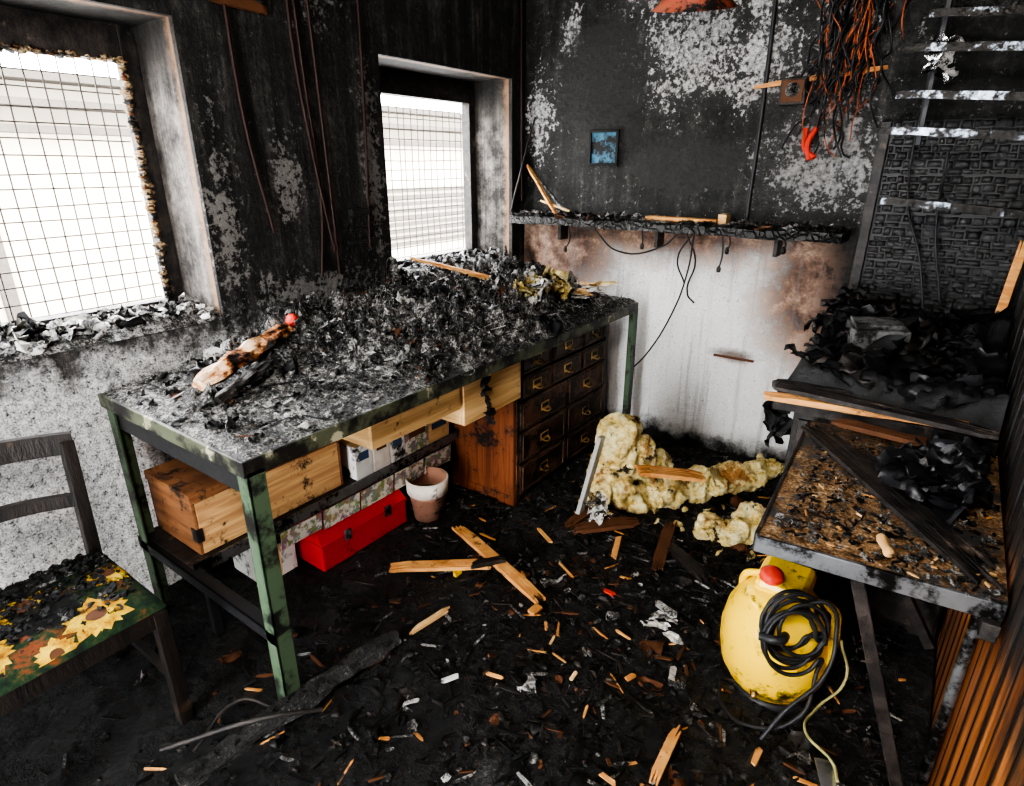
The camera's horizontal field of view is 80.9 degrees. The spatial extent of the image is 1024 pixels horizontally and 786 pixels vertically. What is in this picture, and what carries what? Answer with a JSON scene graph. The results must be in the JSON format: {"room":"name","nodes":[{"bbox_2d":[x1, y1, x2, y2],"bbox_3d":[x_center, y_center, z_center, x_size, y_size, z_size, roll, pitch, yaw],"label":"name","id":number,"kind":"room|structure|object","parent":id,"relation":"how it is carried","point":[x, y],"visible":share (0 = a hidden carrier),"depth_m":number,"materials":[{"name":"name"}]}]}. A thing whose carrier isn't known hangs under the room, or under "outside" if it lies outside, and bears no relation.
{"room":"fire-damaged room","nodes":[
{"label":"fire-damaged room","id":0,"kind":"room"},
{"bbox_2d":[0,235,22,321],"bbox_3d":[-6.086,-2.001,6.957,0.080,2.900,0.150,14,25,33],"label":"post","id":1,"kind":"object","parent":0,"point":[8,280],"depth_m":7.22,"materials":[{"name":"white"}]},
{"bbox_2d":[0,0,525,593],"bbox_3d":[-1.328,-0.480,2.179,0.340,2.650,4.620,14,25,33],"label":"wall","id":2,"kind":"structure","parent":0,"point":[230,257],"depth_m":2.26,"materials":[{"name":"black paint"}]},
{"bbox_2d":[0,5,121,62],"bbox_3d":[-1.653,-1.070,1.712,0.060,0.115,0.960,14,25,33],"label":"window","id":3,"kind":"structure","parent":2,"relation":"in","point":[40,29],"depth_m":1.92,"materials":[{"name":"black wood"}]},
{"bbox_2d":[0,53,162,322],"bbox_3d":[-1.690,-0.663,1.892,0.029,0.895,0.964,15,25,34],"label":"wire mesh","id":4,"kind":"object","parent":3,"relation":"attached to","point":[1,66],"visible":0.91,"depth_m":2.09,"materials":[{"name":"grey metal"}]},
{"bbox_2d":[2,297,170,323],"bbox_3d":[-1.653,-0.215,2.037,0.060,0.055,0.960,14,25,33],"label":"frame","id":5,"kind":"object","parent":2,"relation":"attached to","point":[46,319],"visible":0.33,"depth_m":2.19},
{"bbox_2d":[0,42,172,298],"bbox_3d":[-1.584,-0.656,1.923,0.052,0.850,0.848,14,25,33],"label":"foam remnants","id":6,"kind":"object","parent":5,"relation":"on","point":[120,61],"visible":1,"depth_m":2.15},
{"bbox_2d":[115,24,183,300],"bbox_3d":[-1.355,-0.802,2.253,0.060,1.000,0.055,14,25,33],"label":"frame","id":7,"kind":"object","parent":2,"relation":"attached to","point":[125,33],"visible":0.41,"depth_m":2.21,"materials":[{"name":"black wood"}]},
{"bbox_2d":[208,0,266,14],"bbox_3d":[-0.947,-1.345,2.067,0.020,0.040,0.224,14,25,33],"label":"peg rail","id":8,"kind":"object","parent":2,"relation":"attached to","point":[247,5],"visible":1,"depth_m":2.09,"materials":[{"name":"brown wood"}]},
{"bbox_2d":[0,247,502,364],"bbox_3d":[-0.966,-0.480,2.649,0.270,0.117,2.915,14,25,33],"label":"debris","id":9,"kind":"object","parent":2,"relation":"on","point":[23,338],"visible":0.8,"depth_m":2.05,"materials":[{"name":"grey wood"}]},
{"bbox_2d":[348,208,379,244],"bbox_3d":[-0.662,-0.754,2.703,0.030,0.150,0.190,14,25,33],"label":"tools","id":10,"kind":"object","parent":2,"relation":"hanging from","point":[358,211],"visible":1,"depth_m":2.67,"materials":[{"name":"metal"}]},
{"bbox_2d":[223,0,522,276],"bbox_3d":[-0.460,-1.346,2.783,0.023,1.441,1.762,15,25,33],"label":"cables","id":11,"kind":"object","parent":2,"relation":"attached to","point":[312,146],"visible":1,"depth_m":2.42,"materials":[{"name":"black plastic"}]},
{"bbox_2d":[379,67,468,103],"bbox_3d":[-0.533,-1.620,3.158,0.060,0.115,0.880,14,25,33],"label":"window","id":12,"kind":"structure","parent":2,"relation":"in","point":[393,82],"depth_m":3.19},
{"bbox_2d":[382,95,463,258],"bbox_3d":[-0.566,-1.215,3.342,0.028,0.892,0.895,15,25,34],"label":"wire mesh","id":13,"kind":"object","parent":12,"relation":"attached to","point":[388,106],"visible":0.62,"depth_m":3.44,"materials":[{"name":"grey metal"}]},
{"bbox_2d":[397,248,471,264],"bbox_3d":[-0.533,-0.764,3.483,0.060,0.055,0.880,14,25,33],"label":"frame","id":14,"kind":"object","parent":2,"relation":"attached to","point":[400,261],"visible":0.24,"depth_m":3.55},
{"bbox_2d":[461,81,477,249],"bbox_3d":[-0.259,-1.340,3.669,0.060,1.000,0.055,14,25,33],"label":"frame","id":15,"kind":"object","parent":2,"relation":"attached to","point":[468,110],"visible":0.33,"depth_m":3.64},
{"bbox_2d":[280,444,450,550],"bbox_3d":[-0.576,0.424,2.575,0.015,0.092,0.940,14,25,33],"label":"cartons","id":16,"kind":"object","parent":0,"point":[381,489],"visible":0.99,"depth_m":2.51},
{"bbox_2d":[652,0,737,12],"bbox_3d":[0.746,-1.741,2.393,0.338,0.445,0.329,14,25,33],"label":"ceiling lamp","id":17,"kind":"object","parent":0,"point":[667,6],"depth_m":2.34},
{"bbox_2d":[524,0,1023,463],"bbox_3d":[1.149,-0.823,3.083,2.540,2.650,0.150,14,25,33],"label":"wall","id":18,"kind":"structure","parent":0,"point":[678,89],"depth_m":3.05,"materials":[{"name":"paint"}]},
{"bbox_2d":[588,129,619,165],"bbox_3d":[0.500,-1.339,3.277,0.180,0.185,0.020,14,25,33],"label":"framed picture","id":19,"kind":"object","parent":18,"relation":"attached to","point":[603,148],"visible":1,"depth_m":3.28},
{"bbox_2d":[508,209,853,256],"bbox_3d":[0.744,-0.839,3.108,1.785,0.182,0.277,14,25,33],"label":"shelf","id":20,"kind":"object","parent":18,"relation":"attached to","point":[819,233],"visible":0.98,"depth_m":2.92,"materials":[{"name":"black wood"}]},
{"bbox_2d":[511,117,569,213],"bbox_3d":[0.184,-1.290,3.409,0.387,0.522,0.132,14,25,33],"label":"leaning slats","id":21,"kind":"object","parent":20,"relation":"on","point":[537,180],"visible":1,"depth_m":3.46,"materials":[{"name":"brown wood"}]},
{"bbox_2d":[594,228,695,373],"bbox_3d":[0.699,-0.481,3.259,0.570,0.790,0.075,13,24,30],"label":"cable","id":22,"kind":"object","parent":20,"relation":"hanging from","point":[595,229],"visible":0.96,"depth_m":3.11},
{"bbox_2d":[563,227,786,272],"bbox_3d":[0.771,-0.737,3.078,1.183,0.181,0.023,14,25,33],"label":"hanging tools","id":23,"kind":"object","parent":20,"relation":"attached to","point":[783,250],"depth_m":2.91,"materials":[{"name":"black metal"}]},
{"bbox_2d":[645,214,730,223],"bbox_3d":[0.871,-0.874,2.989,0.412,0.048,0.080,14,25,32],"label":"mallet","id":24,"kind":"object","parent":20,"relation":"on","point":[722,218],"visible":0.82,"depth_m":2.95,"materials":[{"name":"brown wood"}]},
{"bbox_2d":[713,354,753,362],"bbox_3d":[1.177,-0.186,3.192,0.210,0.010,0.018,14,25,33],"label":"trim","id":25,"kind":"structure","parent":18,"relation":"attached to","point":[717,355],"depth_m":3.19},
{"bbox_2d":[744,0,777,219],"bbox_3d":[1.149,-1.427,2.728,0.035,1.250,0.020,14,25,33],"label":"conduit","id":26,"kind":"object","parent":18,"relation":"attached to","point":[774,7],"visible":0.87,"depth_m":2.76,"materials":[{"name":"metal"}]},
{"bbox_2d":[778,76,809,105],"bbox_3d":[1.249,-1.337,2.660,0.110,0.110,0.078,14,25,33],"label":"junction box","id":27,"kind":"object","parent":18,"relation":"attached to","point":[798,95],"visible":0.98,"depth_m":2.64,"materials":[{"name":"brown metal"}]},
{"bbox_2d":[754,65,887,88],"bbox_3d":[1.328,-1.370,2.611,0.529,0.055,0.030,14,25,33],"label":"batten","id":28,"kind":"object","parent":18,"relation":"attached to","point":[811,78],"visible":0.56,"depth_m":2.61,"materials":[{"name":"brown wood"}]},
{"bbox_2d":[781,0,908,160],"bbox_3d":[1.394,-1.452,2.465,0.417,0.932,0.123,14,25,33],"label":"wire bundle","id":29,"kind":"object","parent":18,"relation":"attached to","point":[834,23],"visible":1,"depth_m":2.49,"materials":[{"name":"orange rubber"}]},
{"bbox_2d":[848,117,1023,317],"bbox_3d":[1.788,-0.298,2.656,0.580,1.670,0.045,14,25,33],"label":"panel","id":30,"kind":"structure","parent":18,"relation":"in","point":[871,237],"depth_m":2.53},
{"bbox_2d":[861,117,1023,318],"bbox_3d":[1.803,-0.557,2.541,0.534,1.102,0.017,14,25,33],"label":"blocks","id":31,"kind":"object","parent":30,"relation":"attached to","point":[989,144],"visible":0.56,"depth_m":2.48},
{"bbox_2d":[880,0,1023,216],"bbox_3d":[1.643,-1.204,2.057,0.546,1.190,0.125,14,25,33],"label":"rack","id":32,"kind":"object","parent":18,"relation":"attached to","point":[941,53],"visible":1,"depth_m":2.12,"materials":[{"name":"metal"}]},
{"bbox_2d":[928,628,937,739],"bbox_3d":[-0.299,0.976,1.936,2.880,0.100,4.620,14,25,33],"label":"floor","id":33,"kind":"structure","parent":0,"point":[932,702],"depth_m":1.82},
{"bbox_2d":[0,433,936,785],"bbox_3d":[0.042,0.809,2.168,2.428,0.079,3.467,14,25,33],"label":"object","id":34,"kind":"structure","parent":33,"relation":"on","point":[570,687],"depth_m":1.89,"materials":[{"name":"brown wood"}]},
{"bbox_2d":[0,431,194,785],"bbox_3d":[-1.274,0.601,1.598,0.506,0.844,0.494,14,25,33],"label":"dining chair","id":35,"kind":"object","parent":34,"relation":"on","point":[56,623],"visible":0.99,"depth_m":1.60,"materials":[{"name":"brown wood"}]},
{"bbox_2d":[0,553,167,696],"bbox_3d":[-1.239,0.581,1.563,0.420,0.040,0.460,14,25,33],"label":"seat cushion","id":36,"kind":"object","parent":35,"relation":"on","point":[50,619],"depth_m":1.56,"materials":[{"name":"fabric"}]},
{"bbox_2d":[193,697,270,752],"bbox_3d":[-0.803,0.930,1.719,0.224,0.050,0.070,-16,26,-35],"label":"cable","id":37,"kind":"object","parent":34,"relation":"on","point":[258,701],"visible":0.86,"depth_m":1.73,"materials":[{"name":"black rubber"}]},
{"bbox_2d":[159,707,322,752],"bbox_3d":[-0.756,0.937,1.686,0.431,0.064,0.035,-6,22,-16],"label":"rod","id":38,"kind":"object","parent":34,"relation":"on","point":[317,709],"visible":1,"depth_m":1.66,"materials":[{"name":"grey metal"}]},
{"bbox_2d":[233,530,297,580],"bbox_3d":[-0.998,0.633,2.413,0.201,0.162,0.160,14,25,33],"label":"carton","id":39,"kind":"object","parent":34,"relation":"on","point":[243,562],"visible":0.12,"depth_m":2.38,"materials":[{"name":"cardboard"}]},
{"bbox_2d":[174,630,401,785],"bbox_3d":[-0.629,0.916,1.793,0.078,0.076,0.695,18,27,39],"label":"beam","id":40,"kind":"structure","parent":34,"relation":"on","point":[310,694],"depth_m":1.74,"materials":[{"name":"black wood"}]},
{"bbox_2d":[289,479,406,571],"bbox_3d":[-0.697,0.524,2.587,0.221,0.233,0.468,14,25,33],"label":"toolbox","id":41,"kind":"object","parent":34,"relation":"on","point":[323,549],"visible":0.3,"depth_m":2.49,"materials":[{"name":"red metal"}]},
{"bbox_2d":[98,302,638,699],"bbox_3d":[-0.329,0.158,2.739,0.830,0.859,2.308,14,25,33],"label":"workbench","id":42,"kind":"object","parent":34,"relation":"on","point":[461,400],"visible":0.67,"depth_m":1.98,"materials":[{"name":"green metal"}]},
{"bbox_2d":[143,440,343,554],"bbox_3d":[-0.990,0.323,2.289,0.308,0.230,0.608,14,25,33],"label":"wooden storage box","id":43,"kind":"object","parent":42,"relation":"on","point":[202,512],"visible":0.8,"depth_m":2.09,"materials":[{"name":"brown wood"}]},
{"bbox_2d":[146,431,451,568],"bbox_3d":[-0.799,0.356,2.557,0.350,0.018,1.310,14,25,33],"label":"shelf","id":44,"kind":"object","parent":42,"relation":"attached to","point":[175,550],"depth_m":2.22,"materials":[{"name":"brown wood"}]},
{"bbox_2d":[102,244,636,460],"bbox_3d":[-0.330,-0.369,2.544,0.890,0.355,2.304,14,25,33],"label":"debris","id":45,"kind":"object","parent":42,"relation":"on","point":[347,358],"visible":0.83,"depth_m":2.20,"materials":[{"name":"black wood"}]},
{"bbox_2d":[192,313,297,403],"bbox_3d":[-0.858,-0.136,2.027,0.170,0.159,0.525,7,22,17],"label":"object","id":46,"kind":"object","parent":45,"relation":"on","point":[253,349],"visible":0.95,"depth_m":1.94,"materials":[{"name":"brown wood"}]},
{"bbox_2d":[410,257,489,279],"bbox_3d":[-0.180,-0.559,2.843,0.589,0.183,0.147,-6,22,-14],"label":"strips","id":47,"kind":"object","parent":45,"relation":"on","point":[461,270],"visible":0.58,"depth_m":2.83,"materials":[{"name":"brown wood"}]},
{"bbox_2d":[512,265,618,304],"bbox_3d":[0.232,-0.559,2.988,0.733,0.181,0.279,-18,27,-39],"label":"debris","id":48,"kind":"object","parent":45,"relation":"on","point":[533,286],"visible":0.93,"depth_m":2.91,"materials":[{"name":"paper"}]},
{"bbox_2d":[339,419,448,480],"bbox_3d":[-0.582,0.175,2.759,0.266,0.175,0.575,14,25,33],"label":"cartons","id":49,"kind":"object","parent":42,"relation":"on","point":[358,462],"visible":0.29,"depth_m":2.60,"materials":[{"name":"cardboard"}]},
{"bbox_2d":[405,467,448,522],"bbox_3d":[-0.387,0.480,2.767,0.196,0.218,0.196,14,25,33],"label":"plant pot","id":50,"kind":"object","parent":34,"relation":"on","point":[427,493],"visible":0.94,"depth_m":2.71,"materials":[{"name":"ceramic"}]},
{"bbox_2d":[409,606,449,634],"bbox_3d":[-0.290,0.805,2.130,0.183,0.014,0.018,-19,28,-41],"label":"plank","id":51,"kind":"object","parent":34,"relation":"on","point":[443,611],"visible":1,"depth_m":2.12,"materials":[{"name":"brown wood"}]},
{"bbox_2d":[389,559,490,572],"bbox_3d":[-0.282,0.691,2.405,0.411,0.021,0.050,-1,21,-3],"label":"plank","id":52,"kind":"object","parent":34,"relation":"on","point":[455,564],"visible":0.87,"depth_m":2.39,"materials":[{"name":"brown wood"}]},
{"bbox_2d":[452,525,545,603],"bbox_3d":[-0.069,0.677,2.437,0.050,0.024,0.599,-15,25,-34],"label":"plank","id":53,"kind":"object","parent":34,"relation":"on","point":[508,571],"visible":0.93,"depth_m":2.37,"materials":[{"name":"brown wood"}]},
{"bbox_2d":[471,555,505,568],"bbox_3d":[-0.095,0.673,2.396,0.149,0.021,0.030,-6,22,-15],"label":"plank","id":54,"kind":"object","parent":53,"relation":"on","point":[479,563],"visible":1,"depth_m":2.39,"materials":[{"name":"black wood"}]},
{"bbox_2d":[433,323,609,505],"bbox_3d":[0.074,0.008,3.216,0.558,0.800,0.906,14,25,33],"label":"drawer cabinet","id":55,"kind":"object","parent":34,"relation":"on","point":[557,415],"visible":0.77,"depth_m":2.96,"materials":[{"name":"brown wood"}]},
{"bbox_2d":[565,506,591,529],"bbox_3d":[0.346,0.552,2.775,0.306,0.038,0.050,-19,28,-41],"label":"plank","id":56,"kind":"object","parent":34,"relation":"on","point":[574,519],"visible":0.52,"depth_m":2.72,"materials":[{"name":"brown wood"}]},
{"bbox_2d":[583,491,682,644],"bbox_3d":[0.460,0.648,2.371,0.134,0.165,0.826,-4,21,-12],"label":"foil","id":57,"kind":"object","parent":34,"relation":"on","point":[599,511],"visible":0.98,"depth_m":2.64,"materials":[{"name":"metal"}]},
{"bbox_2d":[574,435,705,533],"bbox_3d":[0.560,0.387,2.688,0.595,0.385,0.200,-3,21,-9],"label":"boards","id":58,"kind":"object","parent":34,"relation":"on","point":[615,523],"visible":0.98,"depth_m":2.66,"materials":[{"name":"brown wood"}]},
{"bbox_2d":[651,521,676,570],"bbox_3d":[0.647,0.642,2.550,0.050,0.024,0.368,9,22,21],"label":"plank","id":59,"kind":"object","parent":34,"relation":"on","point":[661,553],"visible":1,"depth_m":2.53,"materials":[{"name":"brown wood"}]},
{"bbox_2d":[649,725,681,785],"bbox_3d":[0.424,0.989,1.649,0.028,0.016,0.210,13,24,31],"label":"plank","id":60,"kind":"object","parent":34,"relation":"on","point":[669,745],"visible":1,"depth_m":1.63,"materials":[{"name":"brown wood"}]},
{"bbox_2d":[578,412,784,559],"bbox_3d":[0.868,0.324,2.841,0.805,0.537,0.850,14,25,33],"label":"insulation","id":61,"kind":"object","parent":34,"relation":"on","point":[624,448],"visible":0.81,"depth_m":2.72},
{"bbox_2d":[666,541,712,582],"bbox_3d":[0.704,0.679,2.440,0.060,0.031,0.310,-7,22,-19],"label":"plank","id":62,"kind":"object","parent":34,"relation":"on","point":[683,558],"visible":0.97,"depth_m":2.41,"materials":[{"name":"black wood"}]},
{"bbox_2d":[718,556,841,740],"bbox_3d":[0.793,0.724,1.777,0.342,0.475,0.386,-5,21,-12],"label":"air compressor","id":63,"kind":"object","parent":34,"relation":"on","point":[779,643],"visible":1,"depth_m":1.70,"materials":[{"name":"yellow metal"}]},
{"bbox_2d":[803,640,848,782],"bbox_3d":[0.872,0.849,1.651,0.095,0.261,0.291,11,23,27],"label":"hose","id":64,"kind":"object","parent":34,"relation":"on","point":[835,693],"visible":1,"depth_m":1.72,"materials":[{"name":"rubber"}]},
{"bbox_2d":[814,757,839,785],"bbox_3d":[0.833,1.006,1.586,0.050,0.009,0.080,5,21,12],"label":"tag","id":65,"kind":"object","parent":34,"relation":"on","point":[825,770],"visible":1,"depth_m":1.59,"materials":[{"name":"metal"}]},
{"bbox_2d":[752,420,1007,785],"bbox_3d":[0.976,0.586,1.712,0.507,0.774,0.839,14,25,33],"label":"worktable","id":66,"kind":"object","parent":34,"relation":"on","point":[818,515],"depth_m":1.38,"materials":[{"name":"wood"}]},
{"bbox_2d":[763,379,1006,592],"bbox_3d":[0.985,0.149,1.699,0.650,0.100,0.937,14,25,33],"label":"planks","id":67,"kind":"object","parent":66,"relation":"on","point":[944,539],"depth_m":1.73,"materials":[{"name":"black wood"}]},
{"bbox_2d":[768,401,998,639],"bbox_3d":[1.451,0.306,2.426,0.627,0.805,1.004,14,25,33],"label":"table","id":68,"kind":"object","parent":34,"relation":"on","point":[886,606],"visible":0.18,"depth_m":2.08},
{"bbox_2d":[762,284,1015,525],"bbox_3d":[1.281,-0.025,2.090,0.666,0.499,1.518,14,25,33],"label":"debris","id":69,"kind":"object","parent":68,"relation":"on","point":[954,365],"visible":0.83,"depth_m":2.00,"materials":[{"name":"black"}]},
{"bbox_2d":[845,316,911,354],"bbox_3d":[1.371,-0.219,2.262,0.192,0.116,0.164,7,22,17],"label":"concrete block","id":70,"kind":"object","parent":69,"relation":"on","point":[864,330],"visible":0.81,"depth_m":2.21,"materials":[{"name":"grey concrete"}]},
{"bbox_2d":[907,20,949,308],"bbox_3d":[1.706,-0.976,2.361,0.225,1.352,0.112,8,22,20],"label":"cable","id":71,"kind":"object","parent":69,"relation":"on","point":[913,145],"visible":0.8,"depth_m":2.48,"materials":[{"name":"black rubber"}]},
{"bbox_2d":[927,262,1023,785],"bbox_3d":[0.779,0.094,0.667,0.110,2.650,4.470,14,25,33],"label":"wall","id":72,"kind":"structure","parent":0,"point":[982,744],"depth_m":1.29,"materials":[{"name":"brown wood"}]},
{"bbox_2d":[914,615,977,785],"bbox_3d":[1.054,0.712,1.435,0.026,0.650,0.026,14,25,33],"label":"pipe","id":73,"kind":"object","parent":72,"relation":"attached to","point":[969,641],"visible":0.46,"depth_m":1.44,"materials":[{"name":"metal"}]},
{"bbox_2d":[995,240,1023,312],"bbox_3d":[1.848,-0.349,2.251,0.030,0.457,0.287,19,28,41],"label":"batten","id":74,"kind":"object","parent":72,"relation":"attached to","point":[1016,266],"visible":0.53,"depth_m":2.25,"materials":[{"name":"brown wood"}]},
{"label":"outside","id":75,"kind":"structure","parent":0,"visible":0},
{"bbox_3d":[-5.839,-0.853,8.159,13.640,0.100,22.000,14,25,33],"label":"ground","id":76,"kind":"structure","parent":75,"visible":0},
{"bbox_2d":[0,79,464,322],"bbox_3d":[-5.160,-2.566,8.303,0.270,3.000,20.000,14,25,33],"label":"facade","id":77,"kind":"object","parent":76,"relation":"on","point":[35,164],"depth_m":7.82,"materials":[{"name":"white"}]},
{"bbox_2d":[0,68,461,119],"bbox_3d":[-4.652,-4.056,8.004,0.400,0.080,19.000,14,25,33],"label":"beam","id":78,"kind":"structure","parent":77,"relation":"attached to","point":[9,74],"depth_m":7.17,"materials":[{"name":"white metal"}]},
{"bbox_2d":[0,96,461,133],"bbox_3d":[-4.652,-3.795,8.103,0.400,0.080,19.000,14,25,33],"label":"beam","id":79,"kind":"structure","parent":77,"relation":"attached to","point":[25,101],"depth_m":7.24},
{"bbox_2d":[0,123,462,147],"bbox_3d":[-4.652,-3.533,8.203,0.400,0.080,19.000,14,25,33],"label":"beam","id":80,"kind":"structure","parent":77,"relation":"attached to","point":[4,127],"depth_m":7.26,"materials":[{"name":"white metal"}]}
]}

